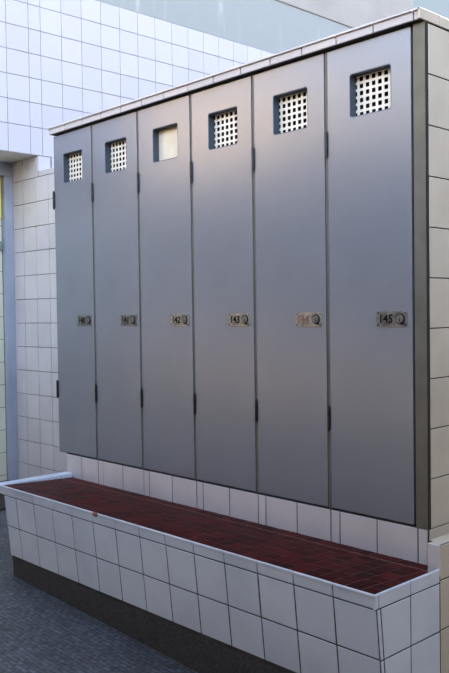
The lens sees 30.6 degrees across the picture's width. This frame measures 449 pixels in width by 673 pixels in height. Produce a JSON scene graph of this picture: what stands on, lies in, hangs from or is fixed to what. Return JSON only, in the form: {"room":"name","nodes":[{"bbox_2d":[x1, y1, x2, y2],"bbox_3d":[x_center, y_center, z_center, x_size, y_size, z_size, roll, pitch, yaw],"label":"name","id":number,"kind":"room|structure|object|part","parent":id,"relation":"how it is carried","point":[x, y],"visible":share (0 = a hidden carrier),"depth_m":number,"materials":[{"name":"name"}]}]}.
{"room":"changing room","nodes":[
{"label":"changing room","id":0,"kind":"room"},
{"bbox_2d":[0,198,6,480],"bbox_3d":[-2.899,-0.033,6.212,2.775,2.831,0.141,-2,2,-43],"label":"wall","id":1,"kind":"structure","parent":0,"point":[3,435],"depth_m":7.06,"materials":[{"name":"tile"}]},
{"bbox_2d":[0,177,1,218],"bbox_3d":[-2.144,-1.175,6.793,0.640,0.360,0.018,-2,2,-43],"label":"panel","id":2,"kind":"object","parent":1,"relation":"attached to","point":[0,177],"visible":1,"depth_m":7.00,"materials":[{"name":"yellow"}]},
{"bbox_2d":[0,161,18,480],"bbox_3d":[-2.830,-0.084,6.138,2.778,2.726,0.058,-2,2,-43],"label":"door frame","id":3,"kind":"structure","parent":1,"relation":"in","point":[5,167],"depth_m":7.04,"materials":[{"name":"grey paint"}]},
{"bbox_2d":[0,150,45,162],"bbox_3d":[-5.178,-1.505,8.665,2.904,0.030,7.810,-2,2,-43],"label":"ceiling","id":4,"kind":"structure","parent":0,"point":[5,156],"depth_m":6.76,"materials":[{"name":"paint"}]},
{"bbox_2d":[12,156,66,478],"bbox_3d":[-0.834,-0.019,6.136,0.121,2.911,2.718,-2,2,-43],"label":"wall","id":5,"kind":"structure","parent":0,"point":[39,453],"depth_m":6.82,"materials":[{"name":"tile"}]},
{"bbox_2d":[0,369,197,672],"bbox_3d":[1.902,1.551,4.261,21.000,1.432,32.000,-2,2,-43],"label":"floor","id":6,"kind":"structure","parent":0,"point":[40,632],"depth_m":3.89,"materials":[{"name":"tile"}]},
{"bbox_2d":[0,493,5,510],"bbox_3d":[-2.003,1.278,6.246,1.050,0.039,0.650,-2,2,-43],"label":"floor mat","id":7,"kind":"object","parent":6,"relation":"on","point":[2,497],"visible":0.02,"depth_m":6.29,"materials":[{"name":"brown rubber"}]},
{"bbox_2d":[0,472,439,672],"bbox_3d":[-0.233,1.175,3.962,0.490,0.634,2.701,-2,2,-43],"label":"tiled bench","id":8,"kind":"object","parent":6,"relation":"on","point":[207,591],"visible":1,"depth_m":3.50,"materials":[{"name":"tile"}]},
{"bbox_3d":[-0.209,0.884,3.936,0.475,0.037,2.617,-2,2,-43],"label":"seat","id":9,"kind":"part","parent":8,"relation":"part of","materials":[{"name":"red tile"}]},
{"bbox_2d":[0,0,351,167],"bbox_3d":[-0.663,-2.252,7.677,8.170,2.482,0.220,-2,2,-43],"label":"wall","id":10,"kind":"structure","parent":0,"point":[62,61],"depth_m":7.22,"materials":[{"name":"tile"}]},
{"bbox_2d":[276,0,411,27],"bbox_3d":[-0.778,-3.929,7.726,8.170,0.866,0.512,-2,2,-43],"label":"ceiling","id":11,"kind":"structure","parent":10,"relation":"attached to","point":[349,13],"depth_m":9.50,"materials":[{"name":"paint"}]},
{"bbox_2d":[67,453,448,564],"bbox_3d":[0.131,1.124,4.372,0.601,0.783,2.600,-2,2,-43],"label":"wall","id":12,"kind":"structure","parent":0,"point":[381,536],"depth_m":3.83,"materials":[{"name":"tile"}]},
{"bbox_2d":[52,125,97,458],"bbox_3d":[-0.737,-0.264,5.145,0.502,1.969,0.422,-2,2,-43],"label":"locker","id":13,"kind":"object","parent":12,"relation":"on","point":[73,159],"visible":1,"depth_m":4.98,"materials":[{"name":"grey metal"}]},
{"bbox_2d":[69,152,81,180],"bbox_3d":[-0.887,-1.028,4.984,0.002,0.217,0.246,-2,2,-43],"label":"vent grille","id":14,"kind":"object","parent":13,"relation":"attached to","point":[75,153],"depth_m":5.00,"materials":[{"name":"beige metal"}]},
{"bbox_3d":[-0.838,-0.096,4.909,0.004,0.062,0.147,-2,2,-43],"label":"number plate","id":15,"kind":"part","parent":13,"relation":"part of","materials":[{"name":"metal"}]},
{"bbox_2d":[91,111,143,468],"bbox_3d":[-0.442,-0.259,4.832,0.502,1.969,0.441,-2,2,-43],"label":"locker","id":16,"kind":"object","parent":12,"relation":"on","point":[114,196],"visible":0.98,"depth_m":4.66,"materials":[{"name":"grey metal"}]},
{"bbox_2d":[111,140,126,171],"bbox_3d":[-0.586,-1.023,4.664,0.002,0.217,0.246,-2,2,-43],"label":"vent grille","id":17,"kind":"object","parent":16,"relation":"attached to","point":[122,145],"depth_m":4.68,"materials":[{"name":"beige metal"}]},
{"bbox_3d":[-0.536,-0.090,4.588,0.004,0.062,0.147,-2,2,-43],"label":"number plate","id":18,"kind":"part","parent":16,"relation":"part of","materials":[{"name":"metal"}]},
{"bbox_2d":[137,94,195,479],"bbox_3d":[-0.139,-0.254,4.511,0.502,1.969,0.443,-2,2,-43],"label":"locker","id":19,"kind":"object","parent":12,"relation":"on","point":[164,188],"visible":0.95,"depth_m":4.34,"materials":[{"name":"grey metal"}]},
{"bbox_3d":[-0.234,-0.085,4.266,0.004,0.062,0.147,-2,2,-43],"label":"number plate","id":20,"kind":"part","parent":19,"relation":"part of","materials":[{"name":"metal"}]},
{"bbox_2d":[190,75,257,492],"bbox_3d":[0.164,-0.249,4.189,0.502,1.969,0.443,-2,2,-43],"label":"locker","id":21,"kind":"object","parent":12,"relation":"on","point":[222,139],"visible":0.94,"depth_m":4.02,"materials":[{"name":"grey metal"}]},
{"bbox_2d":[214,110,236,147],"bbox_3d":[0.020,-1.013,4.020,0.002,0.217,0.246,-2,2,-43],"label":"vent grille","id":22,"kind":"object","parent":21,"relation":"attached to","point":[233,116],"depth_m":4.04,"materials":[{"name":"beige metal"}]},
{"bbox_3d":[0.069,-0.080,3.945,0.004,0.062,0.147,-2,2,-43],"label":"number plate","id":23,"kind":"part","parent":21,"relation":"part of","materials":[{"name":"metal"}]},
{"bbox_2d":[251,52,329,507],"bbox_3d":[0.466,-0.244,3.867,0.502,1.969,0.442,-2,2,-43],"label":"locker","id":24,"kind":"object","parent":12,"relation":"on","point":[289,162],"visible":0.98,"depth_m":3.70,"materials":[{"name":"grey metal"}]},
{"bbox_2d":[279,91,306,132],"bbox_3d":[0.323,-1.007,3.699,0.002,0.217,0.246,-2,2,-43],"label":"vent grille","id":25,"kind":"object","parent":24,"relation":"attached to","point":[286,96],"depth_m":3.71,"materials":[{"name":"beige metal"}]},
{"bbox_3d":[0.370,-0.075,3.625,0.004,0.062,0.152,-2,2,-43],"label":"number plate","id":26,"kind":"part","parent":24,"relation":"part of","materials":[{"name":"metal"}]},
{"bbox_2d":[324,26,415,525],"bbox_3d":[0.767,-0.238,3.548,0.502,1.969,0.438,-2,2,-43],"label":"locker","id":27,"kind":"object","parent":12,"relation":"on","point":[369,135],"visible":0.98,"depth_m":3.38,"materials":[{"name":"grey metal"}]},
{"bbox_2d":[356,68,390,115],"bbox_3d":[0.623,-1.002,3.380,0.002,0.217,0.246,-2,2,-43],"label":"vent grille","id":28,"kind":"object","parent":27,"relation":"attached to","point":[370,73],"depth_m":3.39,"materials":[{"name":"beige metal"}]},
{"bbox_3d":[0.672,-0.070,3.304,0.004,0.062,0.147,-2,2,-43],"label":"number plate","id":29,"kind":"part","parent":27,"relation":"part of","materials":[{"name":"metal"}]},
{"bbox_2d":[413,21,430,529],"bbox_3d":[0.771,-0.228,3.207,0.018,1.969,0.055,-2,2,-43],"label":"trim","id":30,"kind":"structure","parent":12,"relation":"attached to","point":[420,30],"depth_m":3.20,"materials":[{"name":"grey metal"}]},
{"bbox_2d":[428,24,448,527],"bbox_3d":[0.992,-0.237,3.411,0.582,1.965,0.053,-2,2,-43],"label":"wall","id":31,"kind":"structure","parent":0,"point":[438,39],"depth_m":3.24,"materials":[{"name":"tile"}]},
{"bbox_2d":[428,533,448,672],"bbox_3d":[1.026,1.168,3.363,0.681,0.788,0.103,-2,2,-43],"label":"wall","id":32,"kind":"structure","parent":31,"relation":"attached to","point":[438,548],"depth_m":3.11,"materials":[{"name":"tile"}]},
{"bbox_3d":[0.265,-0.258,4.536,0.100,1.967,2.663,-2,2,-43],"label":"wall","id":33,"kind":"structure","parent":0,"visible":0},
{"bbox_2d":[47,7,448,135],"bbox_3d":[0.057,-1.261,4.320,0.638,0.043,2.683,-2,2,-43],"label":"trim","id":34,"kind":"structure","parent":33,"relation":"attached to","point":[408,18],"depth_m":3.72,"materials":[{"name":"tile"}]}
]}

